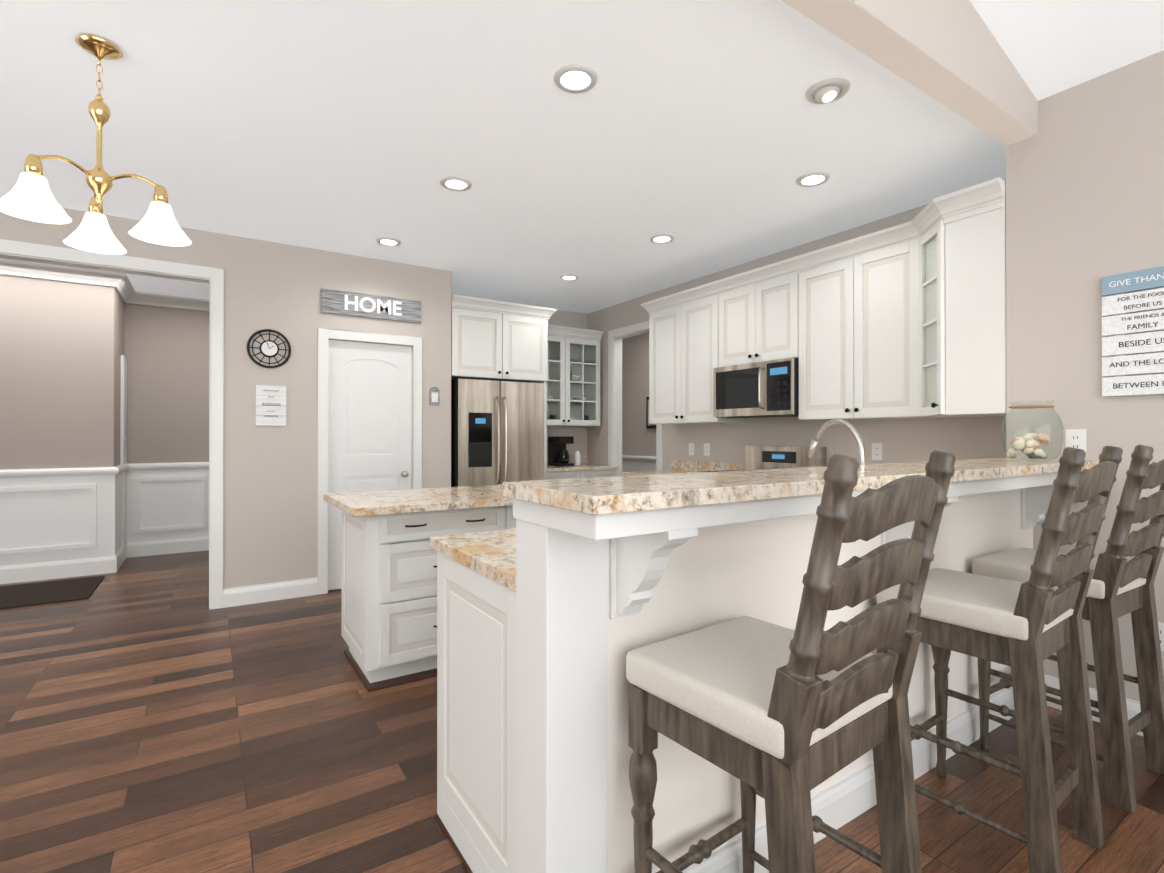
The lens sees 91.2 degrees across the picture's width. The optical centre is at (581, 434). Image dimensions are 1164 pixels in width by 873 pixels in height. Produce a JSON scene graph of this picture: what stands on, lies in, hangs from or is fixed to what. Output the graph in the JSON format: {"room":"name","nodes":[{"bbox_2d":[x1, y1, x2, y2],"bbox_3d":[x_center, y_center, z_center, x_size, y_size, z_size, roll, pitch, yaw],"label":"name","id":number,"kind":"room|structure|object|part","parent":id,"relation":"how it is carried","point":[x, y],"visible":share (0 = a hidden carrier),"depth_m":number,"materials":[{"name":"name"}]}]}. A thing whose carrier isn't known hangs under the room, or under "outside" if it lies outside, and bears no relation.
{"room":"kitchen","nodes":[
{"label":"kitchen","id":0,"kind":"room"},
{"bbox_2d":[0,274,119,469],"bbox_3d":[-5.865,-0.100,4.315,3.620,2.740,0.120,0,0,-33],"label":"wall","id":1,"kind":"structure","parent":0,"point":[64,346],"depth_m":5.05,"materials":[{"name":"beige paint"}]},
{"bbox_2d":[0,259,131,583],"bbox_3d":[-5.763,-0.100,4.250,3.720,2.740,0.100,0,0,-33],"label":"trim","id":2,"kind":"structure","parent":1,"relation":"attached to","point":[56,523],"depth_m":5.06,"materials":[{"name":"white"}]},
{"bbox_2d":[116,297,127,465],"bbox_3d":[-4.604,-0.097,5.585,0.120,2.740,0.630,0,0,-33],"label":"wall","id":3,"kind":"structure","parent":0,"point":[123,306],"depth_m":5.83,"materials":[{"name":"beige paint"}]},
{"bbox_2d":[132,286,135,556],"bbox_3d":[-4.458,-0.097,5.562,0.100,2.740,0.630,0,0,-33],"label":"trim","id":4,"kind":"structure","parent":3,"relation":"attached to","point":[133,291],"depth_m":5.91,"materials":[{"name":"white wood"}]},
{"bbox_2d":[128,303,208,463],"bbox_3d":[-3.562,-0.094,6.714,3.100,2.740,0.120,0,0,-33],"label":"wall","id":5,"kind":"structure","parent":0,"point":[168,348],"depth_m":6.08,"materials":[{"name":"beige paint"}]},
{"bbox_2d":[136,292,208,556],"bbox_3d":[-3.451,-0.094,6.654,2.980,2.740,0.100,0,0,-33],"label":"trim","id":6,"kind":"structure","parent":5,"relation":"attached to","point":[172,499],"depth_m":6.08,"materials":[{"name":"white wood"}]},
{"bbox_2d":[0,197,450,588],"bbox_3d":[-3.798,-0.102,3.490,6.180,2.740,0.120,0,0,-33],"label":"wall","id":7,"kind":"structure","parent":0,"point":[270,479],"depth_m":4.37,"materials":[{"name":"beige paint"}]},
{"bbox_2d":[0,239,223,609],"bbox_3d":[-3.882,0.029,3.424,2.923,2.478,0.138,0,0,-33],"label":"door frame","id":8,"kind":"structure","parent":7,"relation":"attached to","point":[213,278],"depth_m":4.13,"materials":[{"name":"white wood"}]},
{"bbox_2d":[247,329,290,367],"bbox_3d":[-2.376,-0.650,4.331,0.298,0.298,0.023,0,0,-33],"label":"wall clock","id":9,"kind":"object","parent":7,"relation":"attached to","point":[269,348],"visible":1,"depth_m":4.33,"materials":[{"name":"black metal"}]},
{"bbox_2d":[223,577,317,607],"bbox_3d":[-2.362,1.203,4.343,0.633,0.135,0.016,0,0,-33],"label":"baseboard","id":10,"kind":"structure","parent":7,"relation":"attached to","point":[245,595],"depth_m":4.33,"materials":[{"name":"white wood"}]},
{"bbox_2d":[256,385,285,425],"bbox_3d":[-2.369,-0.216,4.342,0.205,0.304,0.015,0,0,-33],"label":"sign","id":11,"kind":"object","parent":7,"relation":"attached to","point":[279,396],"visible":1,"depth_m":4.34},
{"bbox_2d":[317,328,421,594],"bbox_3d":[-1.771,0.216,4.784,0.834,2.118,0.108,0,0,-33],"label":"door frame","id":12,"kind":"structure","parent":7,"relation":"attached to","point":[324,335],"depth_m":4.55,"materials":[{"name":"white wood"}]},
{"bbox_2d":[328,340,411,589],"bbox_3d":[-1.762,0.249,4.761,0.689,2.023,0.107,0,0,-33],"label":"pantry door","id":13,"kind":"structure","parent":7,"relation":"in","point":[369,416],"depth_m":4.76,"materials":[{"name":"white wood"}]},
{"bbox_2d":[321,288,420,322],"bbox_3d":[-1.741,-1.064,4.750,0.800,0.190,0.021,0,0,-33],"label":"home sign","id":14,"kind":"object","parent":7,"relation":"attached to","point":[332,301],"visible":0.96,"depth_m":4.71,"materials":[{"name":"grey wood"}]},
{"bbox_2d":[345,295,401,315],"bbox_3d":[-1.732,-1.071,4.743,0.458,0.124,0.004,0,0,-33],"label":"lettering","id":15,"kind":"object","parent":14,"relation":"attached to","point":[381,306],"visible":1,"depth_m":4.76,"materials":[{"name":"white paint"}]},
{"bbox_2d":[429,387,439,404],"bbox_3d":[-1.303,-0.338,5.037,0.090,0.160,0.016,0,0,-33],"label":"thermostat","id":16,"kind":"object","parent":7,"relation":"attached to","point":[434,395],"visible":1,"depth_m":5.03,"materials":[{"name":"white plastic"}]},
{"bbox_2d":[0,0,1005,313],"bbox_3d":[-2.170,-1.509,4.676,10.200,0.080,7.820,0,0,-33],"label":"ceiling","id":17,"kind":"structure","parent":0,"point":[706,134],"depth_m":2.78,"materials":[{"name":"white paint"}]},
{"bbox_2d":[0,33,190,253],"bbox_3d":[-1.835,-1.117,2.201,0.545,0.714,0.529,0,0,-33],"label":"chandelier","id":18,"kind":"object","parent":17,"relation":"hanging from","point":[29,196],"visible":1,"depth_m":2.15,"materials":[{"name":"gold metal"}]},
{"bbox_2d":[376,237,400,245],"bbox_3d":[-1.474,-1.464,4.342,0.184,0.012,0.184,0,0,-33],"label":"recessed light","id":19,"kind":"object","parent":17,"relation":"in","point":[386,241],"visible":0.98,"depth_m":4.33,"materials":[{"name":"white"}]},
{"bbox_2d":[440,176,471,190],"bbox_3d":[-0.738,-1.466,3.342,0.184,0.012,0.184,0,0,-33],"label":"recessed light","id":20,"kind":"object","parent":17,"relation":"in","point":[454,183],"visible":0.98,"depth_m":3.33,"materials":[{"name":"white"}]},
{"bbox_2d":[560,274,578,280],"bbox_3d":[-0.119,-1.461,5.322,0.184,0.012,0.184,0,0,-33],"label":"recessed light","id":21,"kind":"object","parent":17,"relation":"in","point":[568,277],"visible":0.98,"depth_m":5.32,"materials":[{"name":"white"}]},
{"bbox_2d":[553,64,597,92],"bbox_3d":[-0.026,-1.469,2.362,0.184,0.012,0.184,0,0,-33],"label":"recessed light","id":22,"kind":"object","parent":17,"relation":"in","point":[575,78],"visible":1,"depth_m":2.35,"materials":[{"name":"white"}]},
{"bbox_2d":[650,234,673,242],"bbox_3d":[0.600,-1.464,4.275,0.184,0.012,0.184,0,0,-33],"label":"recessed light","id":23,"kind":"object","parent":17,"relation":"in","point":[662,238],"visible":1,"depth_m":4.26,"materials":[{"name":"white"}]},
{"bbox_2d":[796,171,829,186],"bbox_3d":[1.331,-1.466,3.283,0.184,0.012,0.184,0,0,-33],"label":"recessed light","id":24,"kind":"object","parent":17,"relation":"in","point":[815,178],"visible":1,"depth_m":3.27,"materials":[{"name":"white"}]},
{"bbox_2d":[805,77,850,103],"bbox_3d":[1.054,-1.462,2.445,0.180,0.053,0.180,0,0,-33],"label":"recessed light","id":25,"kind":"object","parent":17,"relation":"in","point":[828,90],"visible":0.96,"depth_m":2.42,"materials":[{"name":"white metal"}]},
{"bbox_2d":[451,295,586,455],"bbox_3d":[-0.864,-0.094,6.385,2.139,2.740,0.120,0,0,-33],"label":"wall","id":26,"kind":"structure","parent":0,"point":[568,319],"depth_m":6.79,"materials":[{"name":"beige paint"}]},
{"bbox_2d":[547,324,602,426],"bbox_3d":[-0.266,-0.639,6.459,0.962,1.091,0.408,0,0,-33],"label":"upper cabinet","id":27,"kind":"object","parent":26,"relation":"attached to","point":[573,390],"visible":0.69,"depth_m":6.52,"materials":[{"name":"white wood"}]},
{"bbox_2d":[0,550,1163,872],"bbox_3d":[-0.754,1.295,2.500,10.200,0.060,13.000,0,0,-33],"label":"floor","id":28,"kind":"structure","parent":0,"point":[158,714],"depth_m":2.20,"materials":[{"name":"brown wood"}]},
{"bbox_2d":[0,575,104,608],"bbox_3d":[-4.776,1.264,4.252,1.780,0.012,0.830,0,0,-33],"label":"dining rug","id":29,"kind":"object","parent":28,"relation":"on","point":[33,594],"visible":1,"depth_m":4.53,"materials":[{"name":"brown fabric"}]},
{"bbox_2d":[341,504,515,691],"bbox_3d":[-0.459,0.828,3.518,1.802,0.881,0.669,0,0,-33],"label":"kitchen island","id":30,"kind":"object","parent":28,"relation":"on","point":[389,601],"depth_m":2.90,"materials":[{"name":"white wood"}]},
{"bbox_2d":[323,484,512,515],"bbox_3d":[-0.461,0.368,3.536,1.980,0.039,0.830,0,0,-33],"label":"island countertop","id":31,"kind":"structure","parent":30,"relation":"on","point":[384,502],"depth_m":3.02,"materials":[{"name":"beige stone"}]},
{"bbox_2d":[451,378,543,486],"bbox_3d":[-0.944,0.380,5.684,0.890,1.763,0.864,0,0,-33],"label":"fridge","id":32,"kind":"object","parent":28,"relation":"on","point":[497,432],"visible":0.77,"depth_m":5.33,"materials":[{"name":"grey metal"}]},
{"bbox_3d":[-0.753,0.063,5.337,0.098,0.839,0.074,0,0,-33],"label":"handle","id":33,"kind":"part","parent":32,"relation":"part of","materials":[{"name":"metal"}]},
{"bbox_2d":[451,295,556,479],"bbox_3d":[-0.934,0.014,5.742,1.070,2.520,0.870,0,0,-33],"label":"tall cabinet","id":34,"kind":"object","parent":28,"relation":"on","point":[489,344],"visible":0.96,"depth_m":5.40,"materials":[{"name":"white wood"}]},
{"bbox_2d":[430,546,717,872],"bbox_3d":[-0.049,0.826,1.818,0.659,0.880,0.620,0,0,-33],"label":"base cabinet","id":35,"kind":"object","parent":28,"relation":"on","point":[560,602],"depth_m":1.39,"materials":[{"name":"white wood"}]},
{"bbox_2d":[430,494,989,585],"bbox_3d":[0.741,0.364,2.347,2.575,0.038,0.636,0,0,-33],"label":"countertop","id":36,"kind":"structure","parent":35,"relation":"on","point":[521,555],"depth_m":1.34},
{"bbox_2d":[805,419,864,464],"bbox_3d":[1.114,0.139,2.468,0.107,0.410,0.296,0,0,-33],"label":"faucet","id":37,"kind":"object","parent":36,"relation":"on","point":[815,441],"visible":0.52,"depth_m":2.43,"materials":[{"name":"silver metal"}]},
{"bbox_2d":[547,455,618,479],"bbox_3d":[-0.177,0.766,6.360,1.004,1.020,0.661,0,0,-33],"label":"base cabinet","id":38,"kind":"object","parent":28,"relation":"on","point":[584,469],"depth_m":6.17,"materials":[{"name":"white"}]},
{"bbox_2d":[548,436,573,465],"bbox_3d":[-0.237,0.190,6.422,0.190,0.329,0.243,0,0,-33],"label":"coffee maker","id":39,"kind":"object","parent":38,"relation":"on","point":[558,454],"visible":1,"depth_m":6.36,"materials":[{"name":"black plastic"}]},
{"bbox_2d":[573,451,580,464],"bbox_3d":[-0.055,0.273,6.518,0.090,0.165,0.090,0,0,-33],"label":"canister","id":40,"kind":"object","parent":38,"relation":"on","point":[577,458],"visible":0.96,"depth_m":6.48,"materials":[{"name":"white ceramic"}]},
{"bbox_2d":[646,472,689,474],"bbox_3d":[0.772,0.835,5.261,0.616,0.880,0.447,0,0,-33],"label":"base cabinet","id":41,"kind":"object","parent":28,"relation":"on","point":[647,473],"depth_m":5.24,"materials":[{"name":"white"}]},
{"bbox_2d":[701,445,825,471],"bbox_3d":[1.322,0.677,4.358,0.688,1.163,0.754,0,0,-33],"label":"range","id":42,"kind":"object","parent":28,"relation":"on","point":[764,457],"visible":0.23,"depth_m":4.51,"materials":[{"name":"grey metal"}]},
{"bbox_2d":[718,538,841,847],"bbox_3d":[0.493,0.827,2.172,0.635,0.880,0.620,0,0,-33],"label":"peninsula panel","id":43,"kind":"object","parent":28,"relation":"on","point":[765,583],"depth_m":1.65,"materials":[{"name":"white"}]},
{"bbox_2d":[626,450,955,872],"bbox_3d":[0.438,0.647,1.231,0.449,1.228,0.549,0,0,-37],"label":"bar stool","id":44,"kind":"object","parent":28,"relation":"on","point":[782,721],"visible":1,"depth_m":1.10,"materials":[{"name":"brown wood"}]},
{"bbox_3d":[0.401,0.534,1.281,0.476,0.075,0.450,0,0,-33],"label":"seat","id":45,"kind":"part","parent":44,"relation":"part of","materials":[{"name":"fabric"}]},
{"bbox_2d":[842,522,929,778],"bbox_3d":[1.025,0.827,2.519,0.636,0.880,0.620,0,0,-33],"label":"base cabinet","id":46,"kind":"object","parent":28,"relation":"on","point":[918,694],"depth_m":1.98,"materials":[{"name":"white wood"}]},
{"bbox_2d":[682,686,1014,872],"bbox_3d":[1.025,1.196,1.968,2.651,0.135,0.016,0,0,-33],"label":"baseboard","id":47,"kind":"structure","parent":46,"relation":"attached to","point":[845,801],"depth_m":1.88,"materials":[{"name":"white wood"}]},
{"bbox_2d":[930,510,993,729],"bbox_3d":[1.558,0.828,2.867,0.637,0.880,0.620,0,0,-33],"label":"peninsula panel","id":48,"kind":"object","parent":28,"relation":"on","point":[965,538],"depth_m":2.32,"materials":[{"name":"white"}]},
{"bbox_2d":[876,446,1122,872],"bbox_3d":[1.307,0.649,1.803,0.471,1.229,0.559,0,0,-33],"label":"bar stool","id":49,"kind":"object","parent":28,"relation":"on","point":[1023,630],"visible":0.9,"depth_m":1.65,"materials":[{"name":"brown wood"}]},
{"bbox_3d":[1.276,0.536,1.852,0.470,0.075,0.443,0,0,-33],"label":"seat","id":50,"kind":"part","parent":49,"relation":"part of","materials":[{"name":"fabric"}]},
{"bbox_2d":[972,445,1163,813],"bbox_3d":[1.908,0.650,2.193,0.465,1.229,0.556,0,0,-33],"label":"bar stool","id":51,"kind":"object","parent":28,"relation":"on","point":[1120,586],"visible":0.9,"depth_m":1.98,"materials":[{"name":"brown wood"}]},
{"bbox_3d":[1.875,0.537,2.243,0.464,0.075,0.436,0,0,-33],"label":"seat","id":52,"kind":"part","parent":51,"relation":"part of","materials":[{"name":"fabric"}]},
{"bbox_2d":[622,333,655,456],"bbox_3d":[1.478,-0.092,7.244,0.120,2.740,5.500,0,0,-33],"label":"wall","id":53,"kind":"structure","parent":0,"point":[638,438],"depth_m":8.18,"materials":[{"name":"beige paint"}]},
{"bbox_2d":[622,455,655,471],"bbox_3d":[1.651,0.792,6.830,0.040,0.970,4.380,0,0,-33],"label":"trim","id":54,"kind":"structure","parent":53,"relation":"attached to","point":[630,463],"depth_m":8.14,"materials":[{"name":"white"}]},
{"bbox_2d":[646,397,655,427],"bbox_3d":[0.996,-0.300,7.838,0.038,0.440,0.320,0,0,-33],"label":"framed picture","id":55,"kind":"object","parent":53,"relation":"attached to","point":[648,425],"visible":0.36,"depth_m":7.94,"materials":[{"name":"black"}]},
{"bbox_2d":[587,179,1005,469],"bbox_3d":[1.326,-0.098,5.098,0.120,2.740,4.669,0,0,-33],"label":"wall","id":56,"kind":"structure","parent":0,"point":[920,440],"depth_m":4.45,"materials":[{"name":"beige paint"}]},
{"bbox_2d":[608,321,662,475],"bbox_3d":[0.608,0.046,6.181,0.138,2.458,0.920,0,0,-33],"label":"door frame","id":57,"kind":"structure","parent":56,"relation":"attached to","point":[615,336],"depth_m":6.48,"materials":[{"name":"white wood"}]},
{"bbox_2d":[689,443,693,454],"bbox_3d":[1.040,0.143,5.418,0.007,0.116,0.072,0,0,-33],"label":"electrical outlet","id":58,"kind":"object","parent":56,"relation":"attached to","point":[691,448],"visible":1,"depth_m":5.41,"materials":[{"name":"white plastic"}]},
{"bbox_2d":[704,443,709,455],"bbox_3d":[1.150,0.143,5.250,0.007,0.116,0.072,0,0,-33],"label":"electrical outlet","id":59,"kind":"object","parent":56,"relation":"attached to","point":[706,449],"visible":1,"depth_m":5.24,"materials":[{"name":"white plastic"}]},
{"bbox_2d":[641,177,1005,423],"bbox_3d":[1.458,-0.675,4.220,0.612,1.150,3.046,0,0,-33],"label":"upper cabinet","id":60,"kind":"object","parent":56,"relation":"attached to","point":[906,320],"visible":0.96,"depth_m":3.30,"materials":[{"name":"white wood"}]},
{"bbox_2d":[713,357,798,417],"bbox_3d":[1.423,-0.337,4.427,0.444,0.405,0.754,0,0,-33],"label":"microwave","id":61,"kind":"object","parent":60,"relation":"attached to","point":[764,389],"visible":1,"depth_m":4.27,"materials":[{"name":"grey metal"}]},
{"bbox_3d":[1.325,-0.340,4.217,0.051,0.316,0.018,0,0,-33],"label":"microwave handle","id":62,"kind":"part","parent":61,"relation":"part of","materials":[{"name":"metal"}]},
{"bbox_2d":[872,443,881,459],"bbox_3d":[2.024,0.119,3.910,0.007,0.116,0.072,0,0,-33],"label":"electrical outlet","id":63,"kind":"object","parent":56,"relation":"attached to","point":[876,451],"visible":1,"depth_m":3.91,"materials":[{"name":"white plastic"}]},
{"bbox_2d":[781,0,1037,145],"bbox_3d":[-1.076,-2.683,0.671,7.650,2.512,0.130,0,0,-33],"label":"header beam","id":64,"kind":"structure","parent":0,"point":[951,55],"depth_m":2.25,"materials":[{"name":"beige"}]},
{"bbox_2d":[1000,400,1064,460],"bbox_3d":[1.998,-0.015,2.532,0.224,0.262,0.224,0,0,-33],"label":"shell jar","id":65,"kind":"object","parent":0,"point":[1027,445],"visible":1,"depth_m":2.51,"materials":[{"name":"clear glass"}]},
{"bbox_2d":[970,0,1163,100],"bbox_3d":[0.396,-2.649,-1.474,7.770,2.178,5.070,0,0,-33],"label":"ceiling","id":66,"kind":"structure","parent":0,"point":[1051,47],"depth_m":2.37,"materials":[{"name":"white paint"}]},
{"bbox_2d":[1006,50,1163,701],"bbox_3d":[3.563,-1.339,0.668,0.120,5.200,5.200,0,0,-33],"label":"wall","id":67,"kind":"structure","parent":0,"point":[1084,190],"depth_m":2.56,"materials":[{"name":"beige paint"}]},
{"bbox_2d":[1066,429,1085,451],"bbox_3d":[2.236,0.036,2.580,0.007,0.116,0.072,0,0,-33],"label":"outlet","id":68,"kind":"object","parent":67,"relation":"attached to","point":[1075,438],"visible":0.83,"depth_m":2.58,"materials":[{"name":"white plastic"}]},
{"bbox_2d":[1044,675,1142,735],"bbox_3d":[3.537,1.193,0.578,0.016,0.135,5.090,0,0,-33],"label":"baseboard","id":69,"kind":"structure","parent":67,"relation":"attached to","point":[1133,707],"depth_m":2.52,"materials":[{"name":"white wood"}]},
{"bbox_2d":[1102,266,1163,396],"bbox_3d":[2.353,-0.426,2.389,0.021,0.522,0.260,0,0,-33],"label":"sign","id":70,"kind":"object","parent":67,"relation":"attached to","point":[1116,325],"visible":1,"depth_m":2.41,"materials":[{"name":"white wood"}]},
{"bbox_2d":[1109,273,1163,286],"bbox_3d":[2.344,-0.647,2.383,0.002,0.024,0.210,0,0,-33],"label":"lettering","id":71,"kind":"object","parent":70,"relation":"attached to","point":[1142,279],"visible":1,"depth_m":2.40,"materials":[{"name":"white paint"}]},
{"bbox_2d":[1109,358,1163,367],"bbox_3d":[2.343,-0.299,2.383,0.002,0.021,0.209,0,0,-33],"label":"lettering","id":72,"kind":"object","parent":70,"relation":"attached to","point":[1135,363],"visible":1,"depth_m":2.40,"materials":[{"name":"grey paint"}]},
{"bbox_2d":[1113,381,1163,388],"bbox_3d":[2.344,-0.207,2.382,0.002,0.022,0.186,0,0,-33],"label":"lettering","id":73,"kind":"object","parent":70,"relation":"attached to","point":[1138,384],"visible":1,"depth_m":2.39,"materials":[{"name":"grey paint"}]},
{"bbox_2d":[1118,292,1162,301],"bbox_3d":[2.344,-0.577,2.383,0.002,0.015,0.155,0,0,-33],"label":"lettering","id":74,"kind":"object","parent":70,"relation":"attached to","point":[1139,296],"visible":1,"depth_m":2.39,"materials":[{"name":"grey paint"}]},
{"bbox_2d":[1119,338,1163,347],"bbox_3d":[2.344,-0.383,2.382,0.002,0.024,0.148,0,0,-33],"label":"lettering","id":75,"kind":"object","parent":70,"relation":"attached to","point":[1147,341],"visible":1,"depth_m":2.39,"materials":[{"name":"grey"}]},
{"bbox_2d":[1124,301,1161,309],"bbox_3d":[2.344,-0.539,2.383,0.002,0.017,0.115,0,0,-33],"label":"lettering","id":76,"kind":"object","parent":70,"relation":"attached to","point":[1140,305],"visible":1,"depth_m":2.38,"materials":[{"name":"grey paint"}]},
{"bbox_2d":[1122,313,1163,320],"bbox_3d":[2.344,-0.491,2.383,0.002,0.014,0.136,0,0,-33],"label":"lettering","id":77,"kind":"object","parent":70,"relation":"attached to","point":[1129,318],"visible":1,"depth_m":2.38,"materials":[{"name":"grey paint"}]},
{"bbox_2d":[1127,321,1158,329],"bbox_3d":[2.344,-0.453,2.382,0.002,0.021,0.096,0,0,-33],"label":"lettering","id":78,"kind":"object","parent":70,"relation":"attached to","point":[1141,325],"visible":1,"depth_m":2.39,"materials":[{"name":"grey paint"}]},
{"bbox_2d":[1158,622,1163,651],"bbox_3d":[2.389,0.835,2.344,0.007,0.116,0.072,0,0,-33],"label":"outlet","id":79,"kind":"object","parent":67,"relation":"attached to","point":[1161,630],"visible":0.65,"depth_m":2.35,"materials":[{"name":"white plastic"}]}
]}

